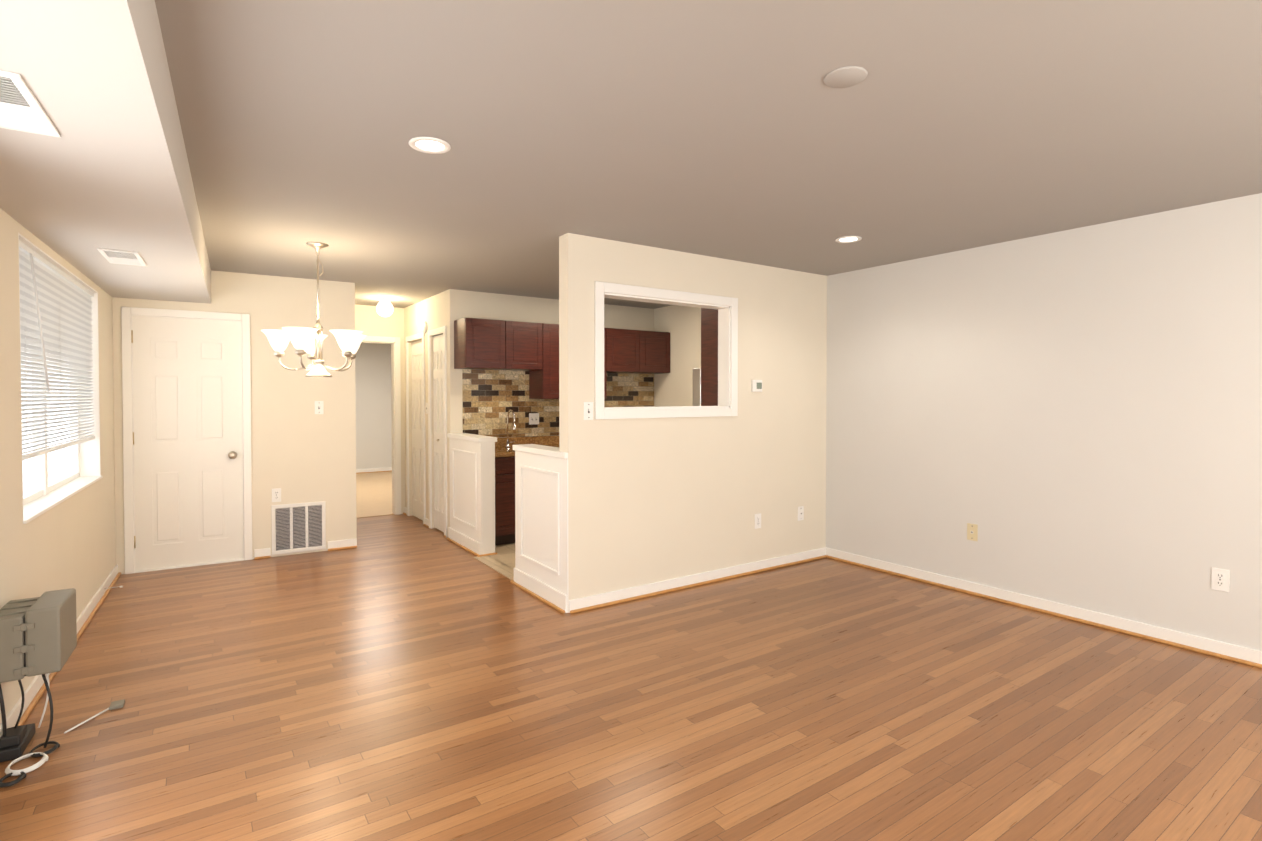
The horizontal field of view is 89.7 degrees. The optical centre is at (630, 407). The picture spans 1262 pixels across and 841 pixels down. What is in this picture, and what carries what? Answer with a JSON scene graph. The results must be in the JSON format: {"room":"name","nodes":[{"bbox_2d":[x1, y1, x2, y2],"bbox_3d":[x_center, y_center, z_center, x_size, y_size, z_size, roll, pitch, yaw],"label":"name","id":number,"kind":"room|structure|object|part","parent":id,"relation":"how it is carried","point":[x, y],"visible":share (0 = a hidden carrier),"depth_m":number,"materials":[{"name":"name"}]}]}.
{"room":"empty living room","nodes":[
{"label":"empty living room","id":0,"kind":"room"},
{"bbox_2d":[0,208,115,724],"bbox_3d":[-1.958,0.150,1.467,0.150,2.440,8.320,-1,1,-32],"label":"wall","id":1,"kind":"structure","parent":0,"point":[69,543],"depth_m":3.10,"materials":[{"name":"beige paint"}]},
{"bbox_2d":[0,588,76,682],"bbox_3d":[-2.422,0.919,2.575,0.215,0.265,0.310,-1,1,-32],"label":"utility box","id":2,"kind":"object","parent":1,"relation":"attached to","point":[38,635],"visible":1,"depth_m":2.48,"materials":[{"name":"grey plastic"}]},
{"bbox_2d":[18,232,102,523],"bbox_3d":[-3.268,-0.140,3.586,0.162,1.296,1.894,-1,1,-32],"label":"window","id":3,"kind":"structure","parent":1,"relation":"in","point":[43,496],"depth_m":4.04,"materials":[{"name":"white plastic"}]},
{"bbox_2d":[19,240,94,459],"bbox_3d":[-3.218,-0.270,3.615,0.079,1.008,1.860,-1,1,-32],"label":"mini blind","id":4,"kind":"object","parent":3,"relation":"attached to","point":[55,312],"visible":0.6,"depth_m":3.45,"materials":[{"name":"white plastic"}]},
{"bbox_2d":[0,564,120,737],"bbox_3d":[-3.088,1.295,3.481,0.032,0.082,3.500,-1,1,-32],"label":"baseboard","id":5,"kind":"structure","parent":1,"relation":"attached to","point":[34,690],"depth_m":3.04,"materials":[{"name":"white wood"}]},
{"bbox_2d":[0,0,210,303],"bbox_3d":[-1.590,-0.935,1.607,0.641,0.275,8.200,-1,1,-32],"label":"ceiling","id":6,"kind":"structure","parent":0,"point":[109,168],"depth_m":2.04,"materials":[{"name":"paint"}]},
{"bbox_2d":[0,70,60,137],"bbox_3d":[-1.648,-0.793,1.644,0.185,0.011,0.420,-1,1,-32],"label":"ceiling vent","id":7,"kind":"object","parent":6,"relation":"in","point":[21,108],"visible":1,"depth_m":1.69,"materials":[{"name":"white metal"}]},
{"bbox_2d":[97,248,146,265],"bbox_3d":[-2.802,-0.825,3.505,0.170,0.011,0.400,-1,1,-32],"label":"ceiling vent","id":8,"kind":"object","parent":6,"relation":"in","point":[122,257],"visible":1,"depth_m":3.47,"materials":[{"name":"white metal"}]},
{"bbox_2d":[112,270,356,573],"bbox_3d":[-3.378,0.083,5.411,1.895,2.440,0.120,-1,1,-32],"label":"wall","id":9,"kind":"structure","parent":0,"point":[302,451],"depth_m":5.57,"materials":[{"name":"beige paint"}]},
{"bbox_2d":[121,307,251,573],"bbox_3d":[-3.639,0.259,5.241,0.860,2.095,0.138,-1,1,-32],"label":"door frame","id":10,"kind":"structure","parent":9,"relation":"attached to","point":[127,313],"depth_m":5.05,"materials":[{"name":"white wood"}]},
{"bbox_2d":[131,316,243,570],"bbox_3d":[-3.613,0.286,5.193,0.740,2.019,0.103,-1,1,-32],"label":"door leaf","id":11,"kind":"structure","parent":9,"relation":"in","point":[187,419],"depth_m":5.20,"materials":[{"name":"white wood"}]},
{"bbox_3d":[-3.923,0.255,5.003,0.013,1.718,0.023,-1,1,-32],"label":"dining room door hinges","id":12,"kind":"part","parent":11,"relation":"part of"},
{"bbox_3d":[-3.349,0.405,5.337,0.066,0.066,0.068,-1,1,-32],"label":"dining room door knob","id":13,"kind":"part","parent":11,"relation":"part of","materials":[{"name":"silver metal"}]},
{"bbox_2d":[272,488,280,501],"bbox_3d":[-3.087,0.766,5.527,0.072,0.118,0.008,-1,1,-32],"label":"outlet","id":14,"kind":"object","parent":9,"relation":"attached to","point":[276,494],"visible":1,"depth_m":5.53,"materials":[{"name":"white plastic"}]},
{"bbox_2d":[271,501,325,554],"bbox_3d":[-2.939,1.065,5.622,0.425,0.430,0.012,-1,1,-32],"label":"air vent","id":15,"kind":"object","parent":9,"relation":"in","point":[298,527],"visible":1,"depth_m":5.62,"materials":[{"name":"white metal"}]},
{"bbox_2d":[315,401,323,413],"bbox_3d":[-2.796,0.004,5.690,0.072,0.118,0.017,-1,1,-32],"label":"light switch","id":16,"kind":"object","parent":9,"relation":"attached to","point":[319,407],"visible":1,"depth_m":5.69,"materials":[{"name":"white plastic"}]},
{"bbox_2d":[355,343,391,468],"bbox_3d":[-5.182,-0.018,11.375,4.300,2.440,0.120,-1,1,-35],"label":"wall","id":17,"kind":"structure","parent":0,"point":[373,407],"depth_m":11.62,"materials":[{"name":"white paint"}]},
{"bbox_2d":[356,467,391,473],"bbox_3d":[-5.139,1.162,11.333,4.060,0.082,0.032,-1,1,-35],"label":"baseboard","id":18,"kind":"structure","parent":17,"relation":"attached to","point":[372,470],"depth_m":11.63,"materials":[{"name":"white wood"}]},
{"bbox_2d":[356,471,393,517],"bbox_3d":[-3.930,1.230,9.575,4.300,0.006,4.700,-1,1,-35],"label":"floor","id":19,"kind":"structure","parent":0,"point":[373,494],"depth_m":9.00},
{"bbox_2d":[355,304,404,513],"bbox_3d":[-3.053,0.051,7.354,1.050,2.440,0.120,-1,1,-35],"label":"wall","id":20,"kind":"structure","parent":0,"point":[370,321],"depth_m":7.45,"materials":[{"name":"beige paint"}]},
{"bbox_2d":[361,336,400,514],"bbox_3d":[-3.069,0.226,7.335,0.760,2.090,0.138,-1,1,-35],"label":"door frame","id":21,"kind":"structure","parent":20,"relation":"attached to","point":[394,342],"depth_m":7.48,"materials":[{"name":"white wood"}]},
{"bbox_2d":[404,291,496,554],"bbox_3d":[-1.942,0.064,6.559,0.170,2.440,2.450,-1,1,-35],"label":"wall","id":22,"kind":"structure","parent":0,"point":[472,490],"depth_m":5.96,"materials":[{"name":"white paint"}]},
{"bbox_2d":[406,332,425,523],"bbox_3d":[-2.427,0.229,7.145,0.018,2.090,0.700,-1,1,-35],"label":"door frame","id":23,"kind":"structure","parent":22,"relation":"attached to","point":[416,336],"depth_m":6.90,"materials":[{"name":"white wood"}]},
{"bbox_2d":[411,340,422,519],"bbox_3d":[-2.380,0.255,7.177,0.035,2.013,0.572,-1,1,-35],"label":"door leaf","id":24,"kind":"structure","parent":22,"relation":"in","point":[417,458],"depth_m":7.23,"materials":[{"name":"white wood"}]},
{"bbox_2d":[422,321,427,332],"bbox_3d":[-2.218,-0.860,6.809,0.034,0.128,0.128,-1,1,-35],"label":"smoke detector","id":25,"kind":"object","parent":22,"relation":"attached to","point":[424,326],"visible":1,"depth_m":6.78,"materials":[{"name":"white plastic"}]},
{"bbox_2d":[433,335,440,529],"bbox_3d":[-2.010,0.263,6.617,0.030,2.010,0.214,-1,1,-35],"label":"door leaf","id":26,"kind":"structure","parent":22,"relation":"in","point":[436,409],"depth_m":6.61,"materials":[{"name":"white wood"}]},
{"bbox_2d":[428,326,446,536],"bbox_3d":[-1.985,0.240,6.502,0.018,2.090,0.560,-1,1,-35],"label":"door frame","id":27,"kind":"structure","parent":22,"relation":"attached to","point":[436,331],"depth_m":6.31,"materials":[{"name":"white wood"}]},
{"bbox_2d":[440,334,443,531],"bbox_3d":[-1.887,0.266,6.438,0.030,2.010,0.214,-1,1,-35],"label":"door leaf","id":28,"kind":"structure","parent":22,"relation":"in","point":[441,442],"depth_m":6.48,"materials":[{"name":"white wood"}]},
{"bbox_2d":[473,543,514,579],"bbox_3d":[-0.099,1.292,5.902,2.550,0.006,2.395,-1,1,-35],"label":"floor","id":29,"kind":"structure","parent":0,"point":[505,554],"depth_m":5.38,"materials":[{"name":"beige tile"}]},
{"bbox_2d":[495,456,514,545],"bbox_3d":[-1.267,0.871,6.172,0.519,0.840,0.592,-1,1,-35],"label":"base cabinet","id":30,"kind":"object","parent":29,"relation":"on","point":[504,500],"visible":0.02,"depth_m":5.87,"materials":[{"name":"brown wood"}]},
{"bbox_2d":[495,435,558,456],"bbox_3d":[-0.513,0.375,6.667,2.348,0.135,0.619,-1,1,-35],"label":"countertop","id":31,"kind":"structure","parent":30,"relation":"on","point":[501,450],"depth_m":6.56,"materials":[{"name":"stone"}]},
{"bbox_2d":[505,409,515,446],"bbox_3d":[-1.186,0.214,6.388,0.102,0.383,0.215,-1,1,-35],"label":"kitchen faucet","id":32,"kind":"object","parent":31,"relation":"on","point":[514,431],"visible":1,"depth_m":6.41,"materials":[{"name":"silver metal"}]},
{"bbox_2d":[693,368,700,405],"bbox_3d":[1.053,0.470,5.695,0.830,1.642,0.681,-1,1,-35],"label":"refrigerator","id":33,"kind":"object","parent":29,"relation":"on","point":[696,386],"visible":0.08,"depth_m":5.63,"materials":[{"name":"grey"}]},
{"bbox_2d":[513,444,568,612],"bbox_3d":[-0.585,0.802,4.455,0.170,1.035,0.815,-1,1,-35],"label":"wall","id":34,"kind":"structure","parent":0,"point":[541,522],"depth_m":4.37,"materials":[{"name":"white"}]},
{"bbox_2d":[446,289,653,536],"bbox_3d":[-0.729,0.057,6.974,2.590,2.440,0.120,-1,1,-35],"label":"wall","id":35,"kind":"structure","parent":0,"point":[460,304],"depth_m":6.42,"materials":[{"name":"beige paint"}]},
{"bbox_2d":[454,318,513,369],"bbox_3d":[-1.449,-0.610,6.199,0.458,0.469,0.324,-1,1,-35],"label":"upper cabinet","id":36,"kind":"object","parent":35,"relation":"attached to","point":[484,344],"depth_m":6.07,"materials":[{"name":"brown wood"}]},
{"bbox_2d":[514,321,545,369],"bbox_3d":[-1.167,-0.613,6.392,0.458,0.469,0.324,-1,1,-35],"label":"upper cabinet","id":37,"kind":"object","parent":35,"relation":"attached to","point":[532,348],"depth_m":6.31,"materials":[{"name":"brown wood"}]},
{"bbox_2d":[522,323,558,398],"bbox_3d":[-0.822,-0.470,6.632,0.496,0.764,0.324,-1,1,-35],"label":"upper cabinet","id":38,"kind":"object","parent":35,"relation":"attached to","point":[543,384],"depth_m":6.46,"materials":[{"name":"brown wood"}]},
{"bbox_2d":[462,369,653,437],"bbox_3d":[-0.692,-0.042,6.919,2.346,0.686,0.008,-1,1,-35],"label":"backsplash","id":39,"kind":"structure","parent":35,"relation":"attached to","point":[491,399],"depth_m":6.57,"materials":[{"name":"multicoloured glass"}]},
{"bbox_2d":[529,413,538,424],"bbox_3d":[-1.017,0.122,6.679,0.115,0.118,0.017,-1,1,-35],"label":"light switch","id":40,"kind":"object","parent":39,"relation":"attached to","point":[533,418],"visible":1,"depth_m":6.68,"materials":[{"name":"white plastic"}]},
{"bbox_2d":[604,328,613,398],"bbox_3d":[-0.508,-0.473,6.847,0.496,0.764,0.324,-1,1,-35],"label":"upper cabinet","id":41,"kind":"object","parent":35,"relation":"attached to","point":[608,332],"depth_m":6.83,"materials":[{"name":"brown wood"}]},
{"bbox_2d":[614,328,645,373],"bbox_3d":[-0.149,-0.625,7.092,0.493,0.469,0.324,-1,1,-35],"label":"upper cabinet","id":42,"kind":"object","parent":35,"relation":"attached to","point":[629,345],"depth_m":6.99,"materials":[{"name":"brown wood"}]},
{"bbox_2d":[646,331,669,373],"bbox_3d":[0.162,-0.629,7.306,0.493,0.469,0.324,-1,1,-35],"label":"upper cabinet","id":43,"kind":"object","parent":35,"relation":"attached to","point":[657,343],"depth_m":7.21,"materials":[{"name":"brown wood"}]},
{"bbox_2d":[0,514,1261,840],"bbox_3d":[-1.831,1.354,5.377,6.800,0.100,14.200,-1,1,-35],"label":"floor","id":44,"kind":"structure","parent":0,"point":[400,678],"depth_m":2.77,"materials":[{"name":"brown wood"}]},
{"bbox_2d":[0,674,124,787],"bbox_3d":[-2.299,1.201,2.552,0.345,0.302,0.587,-1,1,-32],"label":"cables","id":45,"kind":"object","parent":44,"relation":"on","point":[15,741],"visible":0.9,"depth_m":2.46,"materials":[{"name":"black plastic"}]},
{"bbox_2d":[447,538,496,556],"bbox_3d":[-1.473,1.287,5.847,0.191,0.019,0.847,-1,1,-35],"label":"molding","id":46,"kind":"structure","parent":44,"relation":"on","point":[449,539],"depth_m":5.69,"materials":[{"name":"brown wood"}]},
{"bbox_2d":[510,580,564,613],"bbox_3d":[-0.657,1.311,4.389,0.041,0.019,0.859,-1,1,-35],"label":"molding","id":47,"kind":"structure","parent":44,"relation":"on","point":[559,609],"depth_m":4.37,"materials":[{"name":"brown wood"}]},
{"bbox_2d":[559,233,826,599],"bbox_3d":[0.614,0.093,4.846,2.550,2.440,0.120,-1,1,-35],"label":"wall","id":48,"kind":"structure","parent":0,"point":[652,500],"depth_m":4.70,"materials":[{"name":"beige paint"}]},
{"bbox_2d":[584,402,592,419],"bbox_3d":[-0.275,0.025,4.150,0.072,0.118,0.017,-1,1,-35],"label":"light switch","id":49,"kind":"object","parent":48,"relation":"attached to","point":[588,410],"visible":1,"depth_m":4.15,"materials":[{"name":"white plastic"}]},
{"bbox_2d":[594,281,737,418],"bbox_3d":[0.256,-0.380,4.582,1.280,0.907,0.140,-1,1,-35],"label":"window frame","id":50,"kind":"structure","parent":48,"relation":"attached to","point":[727,358],"depth_m":4.58,"materials":[{"name":"white wood"}]},
{"bbox_2d":[569,547,826,613],"bbox_3d":[0.632,1.273,4.786,2.490,0.082,0.032,-1,1,-35],"label":"baseboard","id":51,"kind":"structure","parent":48,"relation":"attached to","point":[642,591],"depth_m":4.64,"materials":[{"name":"white wood"}]},
{"bbox_2d":[701,308,717,405],"bbox_3d":[1.106,0.225,5.464,1.040,2.144,0.333,-1,1,-35],"label":"upper cabinet","id":52,"kind":"object","parent":48,"relation":"attached to","point":[709,357],"visible":0.23,"depth_m":5.21,"materials":[{"name":"brown wood"}]},
{"bbox_2d":[751,380,761,391],"bbox_3d":[0.995,-0.170,5.016,0.106,0.095,0.024,-1,1,-35],"label":"thermostat","id":53,"kind":"object","parent":48,"relation":"attached to","point":[756,385],"visible":1,"depth_m":5.00,"materials":[{"name":"white plastic"}]},
{"bbox_2d":[754,513,760,528],"bbox_3d":[1.012,0.906,5.055,0.072,0.118,0.008,-1,1,-35],"label":"outlet","id":54,"kind":"object","parent":48,"relation":"attached to","point":[757,521],"visible":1,"depth_m":5.05,"materials":[{"name":"white plastic"}]},
{"bbox_2d":[798,506,803,520],"bbox_3d":[1.430,0.894,5.341,0.072,0.118,0.010,-1,1,-35],"label":"wall jack","id":55,"kind":"object","parent":48,"relation":"attached to","point":[800,512],"visible":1,"depth_m":5.34,"materials":[{"name":"white plastic"}]},
{"bbox_2d":[155,0,1261,308],"bbox_3d":[-1.831,-1.185,5.334,6.800,0.100,14.200,-1,1,-35],"label":"ceiling","id":56,"kind":"structure","parent":0,"point":[737,130],"depth_m":2.47,"materials":[{"name":"paint"}]},
{"bbox_2d":[261,242,366,376],"bbox_3d":[-2.163,-0.664,4.374,0.668,0.910,0.651,-1,1,-35],"label":"dining chandelier","id":57,"kind":"object","parent":56,"relation":"hanging from","point":[309,340],"visible":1,"depth_m":4.28,"materials":[{"name":"white glass"}]},
{"bbox_2d":[376,297,392,316],"bbox_3d":[-2.614,-1.059,6.740,0.170,0.200,0.170,-1,1,-35],"label":"light","id":58,"kind":"object","parent":56,"relation":"attached to","point":[384,307],"visible":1,"depth_m":6.68,"materials":[{"name":"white glass"}]},
{"bbox_2d":[408,137,450,153],"bbox_3d":[-0.835,-1.086,2.634,0.168,0.008,0.168,-1,1,-35],"label":"recessed light","id":59,"kind":"object","parent":56,"relation":"in","point":[430,145],"visible":0.98,"depth_m":2.63,"materials":[{"name":"white"}]},
{"bbox_2d":[824,66,867,87],"bbox_3d":[0.702,-1.077,2.076,0.136,0.006,0.136,-1,1,-35],"label":"ceiling plate","id":60,"kind":"object","parent":56,"relation":"attached to","point":[846,77],"visible":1,"depth_m":2.07,"materials":[{"name":"paint"}]},
{"bbox_2d":[835,236,861,242],"bbox_3d":[1.442,-1.113,4.211,0.168,0.008,0.168,-1,1,-35],"label":"recessed light","id":61,"kind":"object","parent":56,"relation":"in","point":[847,239],"visible":1,"depth_m":4.21,"materials":[{"name":"white"}]},
{"bbox_2d":[654,193,1261,650],"bbox_3d":[2.456,0.098,4.522,0.120,2.440,7.770,-1,1,-35],"label":"wall","id":62,"kind":"structure","parent":0,"point":[1071,417],"depth_m":4.00,"materials":[{"name":"white paint"}]},
{"bbox_2d":[967,523,977,540],"bbox_3d":[2.411,0.883,4.486,0.010,0.118,0.072,-1,1,-35],"label":"outlet","id":63,"kind":"object","parent":62,"relation":"attached to","point":[972,532],"visible":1,"depth_m":4.48,"materials":[{"name":"beige plastic"}]},
{"bbox_2d":[827,548,1261,667],"bbox_3d":[3.088,1.295,3.489,0.032,0.082,4.955,-1,1,-35],"label":"baseboard","id":64,"kind":"structure","parent":62,"relation":"attached to","point":[1231,652],"depth_m":3.97,"materials":[{"name":"white wood"}]},
{"bbox_2d":[1211,567,1229,591],"bbox_3d":[3.158,0.924,3.401,0.008,0.118,0.072,-1,1,-35],"label":"outlet","id":65,"kind":"object","parent":62,"relation":"attached to","point":[1220,579],"visible":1,"depth_m":3.40,"materials":[{"name":"white plastic"}]},
{"label":"outside","id":66,"kind":"structure","parent":0,"visible":0},
{"bbox_2d":[21,347,70,494],"bbox_3d":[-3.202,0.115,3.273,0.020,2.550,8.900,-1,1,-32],"label":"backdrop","id":67,"kind":"structure","parent":66,"point":[59,463],"depth_m":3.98,"materials":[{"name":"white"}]}
]}

